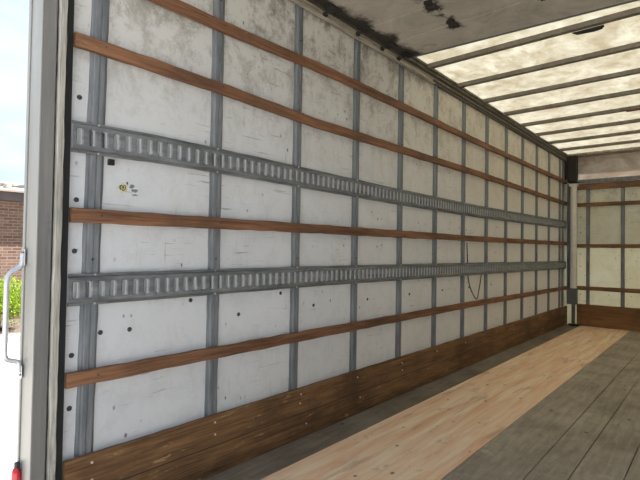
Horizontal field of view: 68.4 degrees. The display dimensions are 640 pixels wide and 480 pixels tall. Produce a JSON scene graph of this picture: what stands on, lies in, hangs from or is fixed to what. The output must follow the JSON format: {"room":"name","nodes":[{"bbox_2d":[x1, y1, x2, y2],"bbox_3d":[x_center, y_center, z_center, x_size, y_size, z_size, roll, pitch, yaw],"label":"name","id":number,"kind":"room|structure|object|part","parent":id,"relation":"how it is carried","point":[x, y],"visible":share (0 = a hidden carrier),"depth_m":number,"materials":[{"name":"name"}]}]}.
{"room":"cargo space","nodes":[
{"label":"cargo space","id":0,"kind":"room"},
{"bbox_2d":[62,0,567,462],"bbox_3d":[1.680,0.171,5.066,0.066,3.430,8.435,0,-2,41],"label":"wall","id":1,"kind":"structure","parent":0,"point":[129,408],"depth_m":2.72,"materials":[{"name":"white paint"}]},
{"bbox_2d":[2,0,73,479],"bbox_3d":[-0.190,0.023,1.034,2.582,3.500,0.195,0,-2,41],"label":"door frame","id":2,"kind":"structure","parent":1,"relation":"in","point":[51,22],"depth_m":1.82,"materials":[{"name":"grey metal"}]},
{"bbox_3d":[-1.174,0.284,1.806,0.026,0.500,0.069,0,-2,41],"label":"grab handle","id":3,"kind":"part","parent":2,"relation":"part of","materials":[{"name":"grey metal"}]},
{"bbox_2d":[11,461,20,479],"bbox_3d":[-1.164,0.921,1.804,0.033,0.137,0.033,0,-2,41],"label":"marker light","id":4,"kind":"object","parent":2,"relation":"attached to","point":[16,472],"visible":1,"depth_m":1.80,"materials":[{"name":"red plastic"}]},
{"bbox_3d":[-1.084,0.026,1.827,0.088,3.500,0.050,0,-2,41],"label":"post","id":5,"kind":"part","parent":2,"relation":"part of","materials":[{"name":"metal"}]},
{"bbox_2d":[74,0,109,456],"bbox_3d":[-0.945,-0.151,1.972,0.025,2.675,0.077,0,-2,41],"label":"wall post","id":6,"kind":"object","parent":1,"relation":"attached to","point":[96,107],"visible":0.76,"depth_m":1.96,"materials":[{"name":"grey metal"}]},
{"bbox_2d":[69,207,566,244],"bbox_3d":[1.531,-0.019,4.816,0.030,0.098,7.748,0,-2,41],"label":"wooden slat","id":7,"kind":"object","parent":6,"relation":"attached to","point":[76,215],"visible":1,"depth_m":2.56,"materials":[{"name":"brown wood"}]},
{"bbox_2d":[71,120,565,228],"bbox_3d":[1.525,-0.329,4.819,0.016,0.173,7.727,0,-2,41],"label":"track","id":8,"kind":"object","parent":6,"relation":"attached to","point":[380,193],"visible":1,"depth_m":2.63,"materials":[{"name":"metal"}]},
{"bbox_2d":[148,0,566,183],"bbox_3d":[1.546,-1.040,4.837,0.030,0.082,7.748,0,-2,41],"label":"wooden slat","id":9,"kind":"object","parent":6,"relation":"attached to","point":[179,7],"visible":1,"depth_m":2.98,"materials":[{"name":"brown wood"}]},
{"bbox_2d":[107,159,114,165],"bbox_3d":[-0.900,-0.335,2.030,0.020,0.025,0.024,0,-2,41],"label":"bracket","id":10,"kind":"object","parent":1,"relation":"attached to","point":[111,162],"visible":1,"depth_m":2.02,"materials":[{"name":"black rubber"}]},
{"bbox_2d":[117,182,137,195],"bbox_3d":[-0.855,-0.229,2.095,0.002,0.061,0.104,0,-2,41],"label":"sticker","id":11,"kind":"object","parent":1,"relation":"attached to","point":[123,187],"visible":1,"depth_m":2.09,"materials":[{"name":"yellow paper"}]},
{"bbox_2d":[204,0,224,416],"bbox_3d":[-0.540,-0.135,2.443,0.025,2.675,0.076,0,-2,41],"label":"wall post","id":12,"kind":"object","parent":1,"relation":"attached to","point":[217,73],"visible":0.73,"depth_m":2.44,"materials":[{"name":"grey metal"}]},
{"bbox_2d":[288,4,303,390],"bbox_3d":[-0.142,-0.120,2.906,0.025,2.675,0.076,0,-2,41],"label":"wall post","id":13,"kind":"object","parent":1,"relation":"attached to","point":[298,32],"visible":0.71,"depth_m":2.90,"materials":[{"name":"grey metal"}]},
{"bbox_2d":[349,39,360,371],"bbox_3d":[0.256,-0.104,3.368,0.025,2.675,0.076,0,-2,41],"label":"wall post","id":14,"kind":"object","parent":1,"relation":"attached to","point":[357,44],"visible":0.76,"depth_m":3.36,"materials":[{"name":"grey metal"}]},
{"bbox_2d":[290,0,434,83],"bbox_3d":[0.069,-1.452,3.092,0.032,0.048,2.910,0,-2,41],"label":"door track","id":15,"kind":"object","parent":1,"relation":"attached to","point":[308,6],"visible":1,"depth_m":3.34,"materials":[{"name":"metal"}]},
{"bbox_2d":[314,0,638,60],"bbox_3d":[0.782,-1.473,2.167,2.284,0.060,2.586,0,-2,41],"label":"ceiling panel","id":16,"kind":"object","parent":15,"relation":"on","point":[411,28],"depth_m":3.08,"materials":[{"name":"grey paint"}]},
{"bbox_3d":[0.779,-1.489,2.166,2.202,0.024,0.345,0,-2,41],"label":"door panel","id":17,"kind":"part","parent":16,"relation":"part of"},
{"bbox_3d":[1.009,-1.480,2.433,2.202,0.024,0.350,0,-2,41],"label":"door panel","id":18,"kind":"part","parent":16,"relation":"part of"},
{"bbox_3d":[1.226,-1.471,2.685,2.202,0.024,0.305,0,-2,41],"label":"door panel","id":19,"kind":"part","parent":16,"relation":"part of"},
{"bbox_3d":[1.472,-1.462,2.970,2.202,0.024,0.438,0,-2,41],"label":"door panel","id":20,"kind":"part","parent":16,"relation":"part of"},
{"bbox_2d":[395,65,403,357],"bbox_3d":[0.653,-0.088,3.830,0.025,2.675,0.076,0,-2,41],"label":"wall post","id":21,"kind":"object","parent":1,"relation":"attached to","point":[401,68],"visible":0.8,"depth_m":3.82,"materials":[{"name":"grey metal"}]},
{"bbox_2d":[289,0,566,161],"bbox_3d":[1.550,-1.451,4.856,0.051,0.117,7.765,0,-2,41],"label":"trim","id":22,"kind":"structure","parent":1,"relation":"attached to","point":[443,82],"depth_m":4.83,"materials":[{"name":"grey metal"}]},
{"bbox_2d":[431,86,438,346],"bbox_3d":[1.051,-0.072,4.293,0.025,2.675,0.076,0,-2,41],"label":"wall post","id":23,"kind":"object","parent":1,"relation":"attached to","point":[436,88],"visible":0.75,"depth_m":4.28,"materials":[{"name":"grey metal"}]},
{"bbox_2d":[460,102,465,337],"bbox_3d":[1.448,-0.057,4.755,0.025,2.675,0.076,0,-2,41],"label":"wall post","id":24,"kind":"object","parent":1,"relation":"attached to","point":[463,159],"visible":0.83,"depth_m":4.75,"materials":[{"name":"grey metal"}]},
{"bbox_2d":[64,286,566,388],"bbox_3d":[1.520,0.672,4.801,0.030,0.088,7.748,0,-2,41],"label":"wooden slat","id":25,"kind":"object","parent":24,"relation":"attached to","point":[116,371],"visible":1,"depth_m":2.55,"materials":[{"name":"brown wood"}]},
{"bbox_2d":[67,261,565,306],"bbox_3d":[1.515,0.302,4.805,0.016,0.149,7.727,0,-2,41],"label":"track","id":26,"kind":"object","parent":24,"relation":"attached to","point":[324,275],"visible":1,"depth_m":2.60,"materials":[{"name":"metal"}]},
{"bbox_2d":[73,32,566,205],"bbox_3d":[1.541,-0.697,4.830,0.030,0.082,7.748,0,-2,41],"label":"wooden slat","id":27,"kind":"object","parent":24,"relation":"attached to","point":[81,41],"visible":1,"depth_m":2.59,"materials":[{"name":"brown wood"}]},
{"bbox_2d":[466,243,481,299],"bbox_3d":[1.625,0.332,4.959,0.017,0.599,0.409,0,-2,41],"label":"cable","id":28,"kind":"object","parent":1,"relation":"attached to","point":[466,243],"visible":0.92,"depth_m":4.89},
{"bbox_2d":[484,116,488,330],"bbox_3d":[1.846,-0.041,5.217,0.025,2.675,0.076,0,-2,41],"label":"wall post","id":29,"kind":"object","parent":1,"relation":"attached to","point":[486,117],"visible":0.8,"depth_m":5.21,"materials":[{"name":"grey metal"}]},
{"bbox_2d":[503,127,507,324],"bbox_3d":[2.244,-0.025,5.680,0.025,2.675,0.076,0,-2,41],"label":"wall post","id":30,"kind":"object","parent":1,"relation":"attached to","point":[506,128],"visible":0.8,"depth_m":5.67,"materials":[{"name":"grey metal"}]},
{"bbox_2d":[520,137,523,318],"bbox_3d":[2.641,-0.009,6.142,0.025,2.675,0.076,0,-2,41],"label":"wall post","id":31,"kind":"object","parent":1,"relation":"attached to","point":[522,138],"visible":0.72,"depth_m":6.13,"materials":[{"name":"grey metal"}]},
{"bbox_2d":[535,145,537,314],"bbox_3d":[3.039,0.006,6.604,0.025,2.675,0.076,0,-2,41],"label":"wall post","id":32,"kind":"object","parent":1,"relation":"attached to","point":[536,159],"visible":0.72,"depth_m":6.60,"materials":[{"name":"grey metal"}]},
{"bbox_2d":[547,152,549,310],"bbox_3d":[3.437,0.022,7.067,0.025,2.675,0.076,0,-2,41],"label":"wall post","id":33,"kind":"object","parent":1,"relation":"attached to","point":[548,246],"visible":0.82,"depth_m":7.05,"materials":[{"name":"grey metal"}]},
{"bbox_2d":[558,159,560,307],"bbox_3d":[3.834,0.038,7.529,0.025,2.675,0.076,0,-2,41],"label":"wall post","id":34,"kind":"object","parent":1,"relation":"attached to","point":[559,238],"visible":0.81,"depth_m":7.52,"materials":[{"name":"grey metal"}]},
{"bbox_2d":[561,161,563,306],"bbox_3d":[3.952,0.043,7.665,0.025,2.675,0.076,0,-2,41],"label":"wall post","id":35,"kind":"object","parent":1,"relation":"attached to","point":[562,229],"visible":0.78,"depth_m":7.66,"materials":[{"name":"grey metal"}]},
{"bbox_2d":[204,324,639,479],"bbox_3d":[2.382,1.350,4.009,2.408,0.150,7.940,0,-2,41],"label":"floor","id":36,"kind":"structure","parent":0,"point":[563,402],"depth_m":3.12,"materials":[{"name":"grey wood"}]},
{"bbox_2d":[62,306,566,479],"bbox_3d":[1.519,1.127,4.797,0.032,0.308,7.763,0,-2,41],"label":"kickboard","id":37,"kind":"object","parent":36,"relation":"on","point":[203,448],"visible":1,"depth_m":2.77,"materials":[{"name":"brown wood"}]},
{"bbox_2d":[566,184,578,325],"bbox_3d":[4.071,0.238,7.582,0.165,2.275,0.150,0,-2,41],"label":"pole","id":38,"kind":"object","parent":36,"relation":"on","point":[572,292],"visible":1,"depth_m":7.55,"materials":[{"name":"grey metal"}]},
{"bbox_2d":[568,155,577,182],"bbox_3d":[4.104,-1.146,7.639,0.130,0.435,0.138,0,-2,41],"label":"block","id":39,"kind":"object","parent":38,"relation":"on","point":[572,160],"visible":1,"depth_m":7.60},
{"bbox_2d":[586,183,589,303],"bbox_3d":[4.306,0.236,7.571,0.052,2.295,0.030,0,-2,41],"label":"post","id":40,"kind":"object","parent":36,"relation":"on","point":[587,191],"visible":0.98,"depth_m":7.56,"materials":[{"name":"grey metal"}]},
{"bbox_2d":[567,184,569,287],"bbox_3d":[4.110,0.053,7.685,0.140,1.930,0.058,0,-2,41],"label":"corner angle","id":41,"kind":"object","parent":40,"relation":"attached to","point":[568,187],"visible":0.37,"depth_m":7.72,"materials":[{"name":"grey metal"}]},
{"bbox_2d":[577,200,639,206],"bbox_3d":[5.011,-0.569,6.954,2.174,0.064,0.024,0,-2,41],"label":"wooden slat","id":42,"kind":"object","parent":40,"relation":"attached to","point":[614,203],"visible":1,"depth_m":7.37,"materials":[{"name":"brown wood"}]},
{"bbox_2d":[577,180,639,189],"bbox_3d":[5.015,-0.859,6.960,2.174,0.099,0.024,0,-2,41],"label":"wooden slat","id":43,"kind":"object","parent":40,"relation":"attached to","point":[635,183],"visible":0.98,"depth_m":7.37,"materials":[{"name":"brown wood"}]},
{"bbox_2d":[577,286,639,292],"bbox_3d":[4.990,0.771,6.926,2.174,0.068,0.024,0,-2,41],"label":"wooden slat","id":44,"kind":"object","parent":40,"relation":"attached to","point":[607,289],"visible":0.96,"depth_m":7.33,"materials":[{"name":"brown wood"}]},
{"bbox_2d":[577,304,639,331],"bbox_3d":[4.982,1.200,6.915,2.174,0.349,0.028,0,-2,41],"label":"kickboard","id":45,"kind":"object","parent":36,"relation":"on","point":[611,317],"visible":0.95,"depth_m":7.32,"materials":[{"name":"brown wood"}]},
{"bbox_2d":[621,187,624,306],"bbox_3d":[4.666,0.235,7.261,0.052,2.295,0.030,0,-2,41],"label":"post","id":46,"kind":"object","parent":36,"relation":"on","point":[622,188],"visible":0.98,"depth_m":7.25,"materials":[{"name":"grey metal"}]},
{"bbox_3d":[5.026,0.234,6.951,0.052,2.295,0.029,0,-2,41],"label":"post","id":47,"kind":"object","parent":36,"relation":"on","visible":0},
{"bbox_2d":[577,244,639,247],"bbox_3d":[5.001,0.093,6.940,2.174,0.064,0.024,0,-2,41],"label":"wooden slat","id":48,"kind":"object","parent":47,"relation":"attached to","point":[578,245],"visible":1,"depth_m":7.35,"materials":[{"name":"brown wood"}]},
{"bbox_2d":[418,0,639,153],"bbox_3d":[2.641,-1.507,4.329,2.400,0.004,8.585,0,-2,41],"label":"ceiling","id":49,"kind":"structure","parent":0,"point":[625,31],"depth_m":4.31,"materials":[{"name":"white plastic"}]},
{"bbox_2d":[428,6,639,68],"bbox_3d":[1.821,-1.518,3.375,2.288,0.038,0.044,0,-2,41],"label":"bow","id":50,"kind":"object","parent":49,"relation":"attached to","point":[635,11],"visible":1,"depth_m":3.50,"materials":[{"name":"metal"}]},
{"bbox_2d":[572,25,603,34],"bbox_3d":[1.911,-1.488,3.357,0.200,0.022,0.040,0,-2,41],"label":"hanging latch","id":51,"kind":"object","parent":50,"relation":"hanging from","point":[593,29],"visible":1,"depth_m":3.34,"materials":[{"name":"black metal"}]},
{"bbox_2d":[458,41,639,87],"bbox_3d":[2.220,-1.502,3.839,2.288,0.038,0.044,0,-2,41],"label":"bow","id":52,"kind":"object","parent":49,"relation":"attached to","point":[636,45],"visible":1,"depth_m":4.01,"materials":[{"name":"metal"}]},
{"bbox_2d":[483,68,639,103],"bbox_3d":[2.619,-1.486,4.303,2.288,0.038,0.044,0,-2,41],"label":"bow","id":53,"kind":"object","parent":49,"relation":"attached to","point":[637,70],"visible":1,"depth_m":4.51,"materials":[{"name":"metal"}]},
{"bbox_2d":[503,88,639,115],"bbox_3d":[3.018,-1.471,4.767,2.288,0.038,0.044,0,-2,41],"label":"bow","id":54,"kind":"object","parent":49,"relation":"attached to","point":[634,91],"visible":1,"depth_m":5.01,"materials":[{"name":"metal"}]},
{"bbox_2d":[520,105,639,126],"bbox_3d":[3.417,-1.455,5.231,2.288,0.038,0.044,0,-2,41],"label":"bow","id":55,"kind":"object","parent":49,"relation":"attached to","point":[617,110],"visible":0.98,"depth_m":5.52,"materials":[{"name":"metal"}]},
{"bbox_2d":[626,108,639,111],"bbox_3d":[3.487,-1.427,5.136,0.250,0.016,0.045,0,-2,41],"label":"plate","id":56,"kind":"object","parent":55,"relation":"attached to","point":[636,109],"visible":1,"depth_m":5.16,"materials":[{"name":"brown"}]},
{"bbox_2d":[535,118,639,136],"bbox_3d":[3.816,-1.439,5.694,2.288,0.038,0.044,0,-2,41],"label":"bow","id":57,"kind":"object","parent":49,"relation":"attached to","point":[632,120],"visible":1,"depth_m":6.00,"materials":[{"name":"metal"}]},
{"bbox_2d":[548,130,639,143],"bbox_3d":[4.215,-1.423,6.158,2.288,0.038,0.044,0,-2,41],"label":"bow","id":58,"kind":"object","parent":49,"relation":"attached to","point":[633,131],"visible":1,"depth_m":6.50,"materials":[{"name":"metal"}]},
{"bbox_2d":[559,139,639,151],"bbox_3d":[4.614,-1.407,6.622,2.288,0.038,0.044,0,-2,41],"label":"bow","id":59,"kind":"object","parent":49,"relation":"attached to","point":[637,140],"visible":1,"depth_m":6.99,"materials":[{"name":"metal"}]},
{"bbox_2d":[565,180,639,323],"bbox_3d":[4.975,0.233,7.028,2.408,2.330,0.031,0,-2,41],"label":"wall","id":60,"kind":"structure","parent":0,"point":[605,221],"depth_m":7.41,"materials":[{"name":"white paint"}]},
{"bbox_2d":[566,179,639,184],"bbox_3d":[5.165,-0.928,7.261,2.360,0.035,0.620,0,-2,41],"label":"trim","id":61,"kind":"structure","parent":60,"relation":"attached to","point":[631,179],"depth_m":7.51,"materials":[{"name":"white paint"}]},
{"bbox_2d":[578,175,639,182],"bbox_3d":[5.025,-0.951,6.953,2.170,0.055,0.030,0,-2,41],"label":"trim","id":62,"kind":"structure","parent":60,"relation":"attached to","point":[637,176],"depth_m":7.36,"materials":[{"name":"grey metal"}]},
{"bbox_2d":[578,152,639,180],"bbox_3d":[5.224,-1.172,7.331,2.360,0.458,0.430,0,-2,41],"label":"wall","id":63,"kind":"structure","parent":0,"point":[623,164],"depth_m":7.82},
{"bbox_2d":[567,147,639,157],"bbox_3d":[5.027,-1.390,7.079,2.330,0.034,0.240,0,-2,41],"label":"trim","id":64,"kind":"structure","parent":63,"relation":"attached to","point":[631,149],"depth_m":7.43,"materials":[{"name":"metal"}]},
{"label":"outside","id":65,"kind":"structure","parent":0,"visible":0},
{"bbox_2d":[0,341,19,479],"bbox_3d":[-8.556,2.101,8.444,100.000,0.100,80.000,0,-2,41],"label":"ground","id":66,"kind":"structure","parent":65,"point":[9,379],"depth_m":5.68,"materials":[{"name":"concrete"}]},
{"bbox_2d":[0,319,19,334],"bbox_3d":[-5.826,2.137,12.691,2.500,0.090,50.000,0,-2,41],"label":"garden bed","id":67,"kind":"object","parent":66,"relation":"on","point":[12,329],"depth_m":10.96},
{"bbox_2d":[0,276,21,330],"bbox_3d":[-7.125,1.410,10.606,1.482,1.248,1.464,0,-2,41],"label":"shrub","id":68,"kind":"object","parent":67,"relation":"on","point":[14,295],"visible":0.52,"depth_m":10.56,"materials":[{"name":"green plant"}]},
{"bbox_2d":[0,333,19,343],"bbox_3d":[-4.764,2.114,11.779,0.300,0.130,50.000,0,-2,41],"label":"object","id":69,"kind":"structure","parent":66,"relation":"on","point":[15,337],"depth_m":9.74,"materials":[{"name":"white"}]},
{"bbox_2d":[0,182,23,319],"bbox_3d":[-10.467,0.182,15.430,8.800,3.970,26.800,0,-2,41],"label":"brick building","id":70,"kind":"structure","parent":66,"relation":"on","point":[11,194],"depth_m":12.17,"materials":[{"name":"brown"}]},
{"bbox_2d":[0,182,20,188],"bbox_3d":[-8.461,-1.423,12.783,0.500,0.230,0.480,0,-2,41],"label":"roof","id":71,"kind":"object","parent":70,"relation":"attached to","point":[8,185],"depth_m":12.68,"materials":[{"name":"white"}]}
]}

